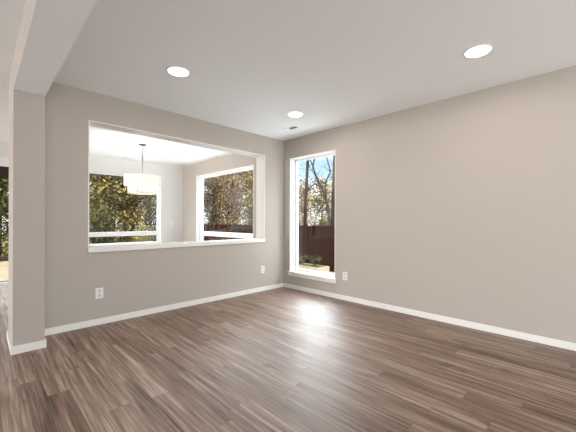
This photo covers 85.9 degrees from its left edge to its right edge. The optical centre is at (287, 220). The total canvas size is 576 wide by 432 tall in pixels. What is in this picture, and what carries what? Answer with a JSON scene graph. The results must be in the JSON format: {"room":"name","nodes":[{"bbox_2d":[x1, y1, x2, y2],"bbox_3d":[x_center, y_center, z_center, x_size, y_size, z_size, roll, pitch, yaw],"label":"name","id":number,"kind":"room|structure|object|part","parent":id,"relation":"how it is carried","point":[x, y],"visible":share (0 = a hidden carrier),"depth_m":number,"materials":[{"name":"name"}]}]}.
{"room":"empty living room","nodes":[
{"label":"empty living room","id":0,"kind":"room"},
{"bbox_2d":[8,57,44,345],"bbox_3d":[-2.660,-0.141,3.143,0.232,2.740,0.600,0,0,-45],"label":"wall column","id":1,"kind":"structure","parent":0,"point":[26,258],"depth_m":2.94,"materials":[{"name":"beige paint"}]},
{"bbox_2d":[6,330,46,354],"bbox_3d":[-2.659,1.192,3.138,0.260,0.073,0.614,0,0,-45],"label":"baseboard","id":2,"kind":"structure","parent":1,"relation":"attached to","point":[36,345],"depth_m":2.93,"materials":[{"name":"white paint"}]},
{"bbox_2d":[0,143,182,282],"bbox_3d":[-8.773,-0.001,3.062,16.200,3.620,0.200,0,0,-45],"label":"wall","id":3,"kind":"structure","parent":0,"point":[171,176],"depth_m":8.35,"materials":[{"name":"white paint"}]},
{"bbox_2d":[0,157,8,282],"bbox_3d":[-6.116,-0.017,5.673,2.450,2.470,0.178,0,0,-45],"label":"door","id":4,"kind":"structure","parent":3,"relation":"in","point":[4,162],"depth_m":6.12,"materials":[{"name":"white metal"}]},
{"bbox_3d":[-6.143,0.068,5.700,2.250,2.300,0.100,0,0,-45],"label":"frame","id":5,"kind":"part","parent":4,"relation":"part of","materials":[{"name":"brown metal"}]},
{"bbox_3d":[-6.056,-1.162,5.616,2.450,0.180,0.018,0,0,-45],"label":"casing","id":6,"kind":"part","parent":4,"relation":"part of","materials":[{"name":"white paint"}]},
{"bbox_2d":[89,170,160,245],"bbox_3d":[-4.306,-0.287,7.505,2.400,1.780,0.180,0,0,-45],"label":"window","id":7,"kind":"structure","parent":3,"relation":"in","point":[158,232],"depth_m":7.86,"materials":[{"name":"white plastic"}]},
{"bbox_2d":[45,82,283,328],"bbox_3d":[-1.438,-0.138,4.631,3.600,2.740,0.220,0,0,-45],"label":"wall","id":8,"kind":"structure","parent":0,"point":[130,280],"depth_m":3.84,"materials":[{"name":"beige paint"}]},
{"bbox_2d":[95,287,102,298],"bbox_3d":[-2.238,0.858,3.674,0.082,0.126,0.009,0,0,-45],"label":"wall outlet","id":9,"kind":"object","parent":8,"relation":"attached to","point":[98,291],"visible":1,"depth_m":3.67,"materials":[{"name":"white plastic"}]},
{"bbox_2d":[44,283,282,335],"bbox_3d":[-1.359,1.196,4.548,3.572,0.073,0.014,0,0,-45],"label":"baseboard","id":10,"kind":"structure","parent":8,"relation":"attached to","point":[54,330],"depth_m":4.06,"materials":[{"name":"white paint"}]},
{"bbox_2d":[88,120,264,247],"bbox_3d":[-1.444,-0.428,4.624,2.695,1.485,0.226,0,0,-45],"label":"trim","id":11,"kind":"structure","parent":8,"relation":"attached to","point":[260,159],"depth_m":5.04,"materials":[{"name":"white paint"}]},
{"bbox_2d":[88,238,264,252],"bbox_3d":[-1.446,0.342,4.623,2.695,0.056,0.253,0,0,-45],"label":"sill","id":12,"kind":"structure","parent":8,"relation":"attached to","point":[105,248],"depth_m":4.29,"materials":[{"name":"white paint"}]},
{"bbox_2d":[0,282,575,431],"bbox_3d":[-3.662,1.275,-1.921,16.000,0.100,14.080,0,0,-45],"label":"floor","id":13,"kind":"structure","parent":0,"point":[282,359],"depth_m":2.52,"materials":[{"name":"laminate"}]},
{"bbox_2d":[0,0,575,166],"bbox_3d":[-3.653,-1.655,-1.921,16.000,0.280,14.080,0,0,-45],"label":"ceiling","id":14,"kind":"structure","parent":0,"point":[251,64],"depth_m":2.83,"materials":[{"name":"white paint"}]},
{"bbox_2d":[13,0,96,95],"bbox_3d":[0.954,-1.350,-0.474,0.232,0.300,9.620,0,0,-45],"label":"beam","id":15,"kind":"structure","parent":14,"relation":"attached to","point":[48,30],"depth_m":2.10,"materials":[{"name":"beige paint"}]},
{"bbox_2d":[124,144,159,194],"bbox_3d":[-2.881,-1.025,6.127,0.659,0.974,0.659,0,0,-45],"label":"pendant lamp","id":16,"kind":"object","parent":14,"relation":"hanging from","point":[142,183],"visible":1,"depth_m":5.89,"materials":[{"name":"white fabric"}]},
{"bbox_3d":[-2.882,-0.794,6.127,0.656,0.193,0.656,0,0,-45],"label":"lamp shade","id":17,"kind":"part","parent":16,"relation":"part of","materials":[{"name":"white fabric"}]},
{"bbox_3d":[-2.882,-0.621,6.127,0.524,0.153,0.524,0,0,-45],"label":"lamp shade","id":18,"kind":"part","parent":16,"relation":"part of","materials":[{"name":"white fabric"}]},
{"bbox_2d":[167,66,189,76],"bbox_3d":[-1.105,-1.502,3.123,0.224,0.009,0.224,0,0,-45],"label":"recessed light","id":19,"kind":"object","parent":14,"relation":"in","point":[177,71],"visible":1,"depth_m":3.11,"materials":[{"name":"white plastic"}]},
{"bbox_2d":[278,125,299,131],"bbox_3d":[0.020,-1.499,5.051,0.130,0.008,0.380,0,0,-45],"label":"ceiling vent","id":20,"kind":"object","parent":14,"relation":"in","point":[294,126],"visible":1,"depth_m":5.03,"materials":[{"name":"white plastic"}]},
{"bbox_2d":[287,111,302,116],"bbox_3d":[0.104,-1.498,4.365,0.224,0.009,0.224,0,0,-45],"label":"recessed light","id":21,"kind":"object","parent":14,"relation":"in","point":[291,114],"visible":1,"depth_m":4.35,"materials":[{"name":"white plastic"}]},
{"bbox_2d":[463,44,492,57],"bbox_3d":[1.676,-1.494,2.733,0.224,0.009,0.224,0,0,-45],"label":"recessed light","id":22,"kind":"object","parent":14,"relation":"in","point":[480,50],"visible":1,"depth_m":2.72,"materials":[{"name":"white plastic"}]},
{"bbox_2d":[182,65,575,342],"bbox_3d":[2.075,0.033,3.800,0.200,3.620,14.480,0,0,-45],"label":"wall","id":23,"kind":"structure","parent":0,"point":[463,207],"depth_m":3.67,"materials":[{"name":"beige paint"}]},
{"bbox_2d":[196,165,253,240],"bbox_3d":[-1.506,-0.283,7.375,0.180,1.790,2.400,0,0,-45],"label":"window","id":24,"kind":"structure","parent":23,"relation":"in","point":[200,233],"depth_m":8.06,"materials":[{"name":"white plastic"}]},
{"bbox_2d":[287,149,335,283],"bbox_3d":[0.454,-0.074,5.404,0.230,2.155,1.090,0,0,-45],"label":"window","id":25,"kind":"structure","parent":23,"relation":"in","point":[294,270],"depth_m":5.72,"materials":[{"name":"white plastic"}]},
{"bbox_3d":[0.428,0.936,5.381,0.165,0.020,1.090,0,0,-45],"label":"sill","id":26,"kind":"part","parent":25,"relation":"part of","materials":[{"name":"white paint"}]},
{"bbox_2d":[343,272,346,279],"bbox_3d":[0.889,0.862,4.838,0.009,0.126,0.082,0,0,-45],"label":"wall outlet","id":27,"kind":"object","parent":23,"relation":"attached to","point":[344,273],"visible":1,"depth_m":4.83,"materials":[{"name":"white plastic"}]},
{"bbox_2d":[283,283,575,350],"bbox_3d":[3.437,1.211,2.281,0.014,0.073,10.000,0,0,-45],"label":"baseboard","id":28,"kind":"structure","parent":23,"relation":"attached to","point":[511,333],"depth_m":3.73,"materials":[{"name":"white paint"}]},
{"label":"outside","id":29,"kind":"structure","parent":0,"visible":0},
{"bbox_2d":[2,237,334,272],"bbox_3d":[-5.383,1.920,18.205,70.000,0.200,65.000,0,0,-45],"label":"ground","id":30,"kind":"structure","parent":29,"point":[149,237],"depth_m":22.33,"materials":[{"name":"green plant"}]},
{"bbox_2d":[0,261,7,279],"bbox_3d":[-8.144,1.542,7.170,6.500,0.540,4.720,0,0,-45],"label":"patio","id":31,"kind":"structure","parent":30,"relation":"on","point":[3,264],"depth_m":7.95,"materials":[{"name":"beige concrete"}]},
{"bbox_2d":[0,256,7,261],"bbox_3d":[-9.874,1.466,8.904,6.500,0.680,0.180,0,0,-45],"label":"kerb","id":32,"kind":"object","parent":30,"relation":"on","point":[3,258],"depth_m":9.73,"materials":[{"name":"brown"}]},
{"bbox_2d":[0,179,8,256],"bbox_3d":[-11.564,-2.071,12.382,2.335,7.749,2.334,0,0,-45],"label":"tree","id":33,"kind":"object","parent":30,"relation":"on","point":[2,213],"visible":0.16,"depth_m":12.37,"materials":[{"name":"green plant"}]},
{"bbox_2d":[0,179,8,255],"bbox_3d":[-9.091,-2.025,11.526,2.341,7.679,2.341,0,0,-45],"label":"tree","id":34,"kind":"object","parent":30,"relation":"on","point":[5,198],"visible":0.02,"depth_m":10.51,"materials":[{"name":"green plant"}]},
{"bbox_2d":[89,173,101,243],"bbox_3d":[-9.921,-2.174,14.017,2.339,7.966,2.334,0,0,-45],"label":"tree","id":35,"kind":"object","parent":30,"relation":"on","point":[89,173],"visible":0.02,"depth_m":14.49,"materials":[{"name":"green plant"}]},
{"bbox_2d":[89,173,109,240],"bbox_3d":[-10.748,-1.845,16.514,2.339,7.304,2.337,0,0,-45],"label":"tree","id":36,"kind":"object","parent":30,"relation":"on","point":[91,173],"visible":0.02,"depth_m":16.56,"materials":[{"name":"green plant"}]},
{"bbox_2d":[89,193,117,243],"bbox_3d":[-6.728,0.407,11.271,1.166,2.824,1.257,0,0,-8],"label":"shrub","id":37,"kind":"object","parent":30,"relation":"on","point":[103,225],"visible":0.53,"depth_m":11.05,"materials":[{"name":"green plant"}]},
{"bbox_2d":[89,175,117,242],"bbox_3d":[-11.571,-2.307,19.009,2.346,8.220,2.345,0,0,-45],"label":"tree","id":38,"kind":"object","parent":30,"relation":"on","point":[91,175],"visible":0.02,"depth_m":18.72,"materials":[{"name":"green plant"}]},
{"bbox_2d":[89,174,150,242],"bbox_3d":[-7.426,-2.069,13.186,2.338,7.776,2.339,0,0,-45],"label":"tree","id":39,"kind":"object","parent":30,"relation":"on","point":[114,202],"visible":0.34,"depth_m":13.04,"materials":[{"name":"green plant"}]},
{"bbox_2d":[119,193,156,241],"bbox_3d":[-9.930,-1.768,20.649,2.339,7.157,2.340,0,0,-45],"label":"tree","id":40,"kind":"object","parent":30,"relation":"on","point":[119,193],"visible":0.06,"depth_m":20.57,"materials":[{"name":"green plant"}]},
{"bbox_2d":[131,195,156,241],"bbox_3d":[-10.741,-1.680,23.160,2.339,6.979,2.340,0,0,-45],"label":"tree","id":41,"kind":"object","parent":30,"relation":"on","point":[151,195],"visible":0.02,"depth_m":23.04,"materials":[{"name":"green plant"}]},
{"bbox_2d":[203,180,214,221],"bbox_3d":[-6.642,-1.656,21.600,2.280,6.948,2.282,0,0,-45],"label":"tree","id":42,"kind":"object","parent":30,"relation":"on","point":[204,191],"visible":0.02,"depth_m":21.73,"materials":[{"name":"green plant"}]},
{"bbox_2d":[203,175,227,223],"bbox_3d":[-5.017,-1.760,19.975,2.275,7.173,2.276,0,0,-45],"label":"tree","id":43,"kind":"object","parent":30,"relation":"on","point":[208,182],"visible":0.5,"depth_m":19.78,"materials":[{"name":"green plant"}]},
{"bbox_2d":[203,176,227,223],"bbox_3d":[-5.826,-1.666,24.108,2.277,6.973,2.277,0,0,-45],"label":"tree","id":44,"kind":"object","parent":30,"relation":"on","point":[220,176],"visible":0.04,"depth_m":23.97,"materials":[{"name":"green plant"}]},
{"bbox_2d":[205,170,251,224],"bbox_3d":[-3.392,-1.592,18.344,2.279,6.848,2.276,0,0,-45],"label":"tree","id":45,"kind":"object","parent":30,"relation":"on","point":[225,188],"visible":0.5,"depth_m":18.23,"materials":[{"name":"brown plant"}]},
{"bbox_2d":[214,174,246,223],"bbox_3d":[-4.202,-1.567,22.485,2.287,6.792,2.275,0,0,-45],"label":"tree","id":46,"kind":"object","parent":30,"relation":"on","point":[237,218],"visible":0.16,"depth_m":22.53,"materials":[{"name":"green plant"}]},
{"bbox_2d":[220,173,246,221],"bbox_3d":[-4.516,-1.751,26.123,2.278,7.156,2.278,0,0,-45],"label":"tree","id":47,"kind":"object","parent":30,"relation":"on","point":[241,173],"visible":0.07,"depth_m":26.00,"materials":[{"name":"green plant"}]},
{"bbox_2d":[227,170,252,224],"bbox_3d":[-1.764,-1.704,16.717,2.282,7.074,2.280,0,0,-45],"label":"tree","id":48,"kind":"object","parent":30,"relation":"on","point":[249,211],"visible":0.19,"depth_m":16.58,"materials":[{"name":"green plant"}]},
{"bbox_2d":[230,170,252,224],"bbox_3d":[-2.578,-1.577,20.853,2.280,6.816,2.280,0,0,-45],"label":"tree","id":49,"kind":"object","parent":30,"relation":"on","point":[250,170],"visible":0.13,"depth_m":20.78,"materials":[{"name":"green plant"}]},
{"bbox_2d":[233,172,251,223],"bbox_3d":[-2.893,-1.666,24.494,2.299,6.995,2.292,0,0,-45],"label":"tree","id":50,"kind":"object","parent":30,"relation":"on","point":[244,172],"visible":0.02,"depth_m":24.21,"materials":[{"name":"green plant"}]},
{"bbox_2d":[156,223,334,271],"bbox_3d":[-0.952,0.994,13.767,0.120,1.680,24.200,0,0,-45],"label":"fence","id":51,"kind":"object","parent":30,"relation":"on","point":[312,240],"visible":0.19,"depth_m":11.93,"materials":[{"name":"brown wood"}]},
{"bbox_3d":[-5.262,1.025,18.083,0.028,1.510,2.316,0,0,-45],"label":"board panel","id":52,"kind":"part","parent":51,"relation":"part of","materials":[{"name":"brown wood"}]},
{"bbox_3d":[-3.549,0.231,16.371,0.090,0.110,2.320,0,0,-45],"label":"rail","id":53,"kind":"part","parent":51,"relation":"part of","materials":[{"name":"brown wood"}]},
{"bbox_3d":[-3.553,1.031,16.370,0.028,1.510,2.316,0,0,-45],"label":"board panel","id":54,"kind":"part","parent":51,"relation":"part of","materials":[{"name":"brown wood"}]},
{"bbox_3d":[-1.839,0.236,14.659,0.090,0.110,2.320,0,0,-45],"label":"rail","id":55,"kind":"part","parent":51,"relation":"part of","materials":[{"name":"brown wood"}]},
{"bbox_3d":[-1.843,1.036,14.657,0.028,1.510,2.316,0,0,-45],"label":"board panel","id":56,"kind":"part","parent":51,"relation":"part of","materials":[{"name":"brown wood"}]},
{"bbox_3d":[-0.134,1.041,12.944,0.028,1.510,2.316,0,0,-45],"label":"board panel","id":57,"kind":"part","parent":51,"relation":"part of","materials":[{"name":"brown wood"}]},
{"bbox_3d":[0.723,0.999,12.089,0.120,1.680,0.100,0,0,-45],"label":"post","id":58,"kind":"part","parent":51,"relation":"part of","materials":[{"name":"brown wood"}]},
{"bbox_3d":[1.580,0.247,11.233,0.090,0.110,2.320,0,0,-45],"label":"rail","id":59,"kind":"part","parent":51,"relation":"part of","materials":[{"name":"brown wood"}]},
{"bbox_3d":[1.576,1.047,11.231,0.028,1.510,2.316,0,0,-45],"label":"board panel","id":60,"kind":"part","parent":51,"relation":"part of","materials":[{"name":"brown wood"}]},
{"bbox_2d":[299,183,318,224],"bbox_3d":[1.489,-0.634,23.501,1.939,4.959,1.940,0,0,-45],"label":"tree","id":61,"kind":"object","parent":30,"relation":"on","point":[310,183],"visible":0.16,"depth_m":23.32,"materials":[{"name":"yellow plant"}]},
{"bbox_2d":[298,174,320,225],"bbox_3d":[0.955,-0.543,19.791,1.947,4.767,1.936,0,0,-45],"label":"tree","id":62,"kind":"object","parent":30,"relation":"on","point":[301,193],"visible":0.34,"depth_m":19.61,"materials":[{"name":"green plant"}]},
{"bbox_2d":[303,160,321,225],"bbox_3d":[0.901,-3.356,14.426,1.513,10.402,2.118,0,0,9],"label":"tree","id":63,"kind":"object","parent":30,"relation":"on","point":[307,161],"visible":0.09,"depth_m":14.60,"materials":[{"name":"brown plant"}]},
{"bbox_2d":[299,157,332,225],"bbox_3d":[1.599,-1.584,16.106,2.549,6.857,3.999,0,0,-45],"label":"tree","id":64,"kind":"object","parent":30,"relation":"on","point":[312,169],"visible":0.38,"depth_m":15.94,"materials":[{"name":"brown plant"}]},
{"bbox_2d":[307,173,331,225],"bbox_3d":[1.976,-0.474,17.631,1.944,4.637,1.947,0,0,-45],"label":"tree","id":65,"kind":"object","parent":30,"relation":"on","point":[322,222],"visible":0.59,"depth_m":17.62,"materials":[{"name":"green plant"}]},
{"bbox_2d":[313,182,331,225],"bbox_3d":[2.762,-0.607,21.236,1.931,4.910,1.934,0,0,-45],"label":"tree","id":66,"kind":"object","parent":30,"relation":"on","point":[327,182],"visible":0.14,"depth_m":21.45,"materials":[{"name":"green plant"}]},
{"bbox_2d":[317,174,331,220],"bbox_3d":[3.105,-0.576,19.044,1.935,4.848,1.945,0,0,-45],"label":"tree","id":67,"kind":"object","parent":30,"relation":"on","point":[331,174],"visible":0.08,"depth_m":18.96,"materials":[{"name":"green plant"}]},
{"bbox_2d":[331,155,334,225],"bbox_3d":[2.255,-3.149,12.852,1.906,9.990,2.369,0,0,-45],"label":"tree","id":68,"kind":"object","parent":30,"relation":"on","point":[333,174],"visible":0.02,"depth_m":12.55,"materials":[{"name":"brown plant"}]},
{"bbox_3d":[-0.866,1.824,9.998,4.400,0.020,25.000,0,0,-45],"label":"path","id":69,"kind":"object","parent":30,"relation":"on","visible":0},
{"bbox_2d":[93,176,155,242],"bbox_3d":[-8.252,-1.833,15.683,2.339,7.292,2.340,0,0,-45],"label":"tree","id":70,"kind":"object","parent":69,"relation":"on","point":[123,193],"visible":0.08,"depth_m":15.50,"materials":[{"name":"green plant"}]},
{"bbox_2d":[110,183,154,242],"bbox_3d":[-9.085,-2.084,18.173,2.338,7.788,2.339,0,0,-45],"label":"tree","id":71,"kind":"object","parent":69,"relation":"on","point":[113,183],"visible":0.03,"depth_m":18.07,"materials":[{"name":"green plant"}]},
{"bbox_2d":[130,217,150,241],"bbox_3d":[-5.734,0.838,12.014,0.826,1.965,0.955,0,0,-45],"label":"shrub","id":72,"kind":"object","parent":69,"relation":"on","point":[136,238],"visible":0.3,"depth_m":11.96,"materials":[{"name":"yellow plant"}]},
{"bbox_2d":[138,195,156,239],"bbox_3d":[-5.764,-1.778,14.846,2.340,7.201,2.339,0,0,-45],"label":"tree","id":73,"kind":"object","parent":69,"relation":"on","point":[150,205],"visible":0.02,"depth_m":14.19,"materials":[{"name":"green plant"}]},
{"bbox_2d":[142,194,156,240],"bbox_3d":[-6.608,-1.983,17.322,2.338,7.608,2.338,0,0,-45],"label":"tree","id":74,"kind":"object","parent":69,"relation":"on","point":[155,205],"visible":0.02,"depth_m":17.01,"materials":[{"name":"green plant"}]},
{"bbox_2d":[151,206,156,240],"bbox_3d":[-4.881,0.055,12.789,1.358,3.538,1.298,0,0,-45],"label":"shrub","id":75,"kind":"object","parent":69,"relation":"on","point":[155,228],"visible":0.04,"depth_m":12.63,"materials":[{"name":"green plant"}]},
{"bbox_2d":[298,263,328,272],"bbox_3d":[0.269,1.587,9.682,0.540,0.500,2.250,0,0,-45],"label":"raised bed","id":76,"kind":"object","parent":69,"relation":"on","point":[303,265],"visible":0.19,"depth_m":9.09,"materials":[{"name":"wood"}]},
{"bbox_2d":[298,254,305,263],"bbox_3d":[0.386,1.181,9.607,0.685,0.328,0.404,0,0,-19],"label":"shrub","id":77,"kind":"object","parent":76,"relation":"on","point":[301,258],"visible":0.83,"depth_m":9.54,"materials":[{"name":"green plant"}]},
{"bbox_2d":[306,254,321,265],"bbox_3d":[0.764,1.161,9.218,0.487,0.365,0.352,0,0,-2],"label":"shrub","id":78,"kind":"object","parent":76,"relation":"on","point":[313,260],"visible":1,"depth_m":9.16,"materials":[{"name":"green plant"}]}
]}

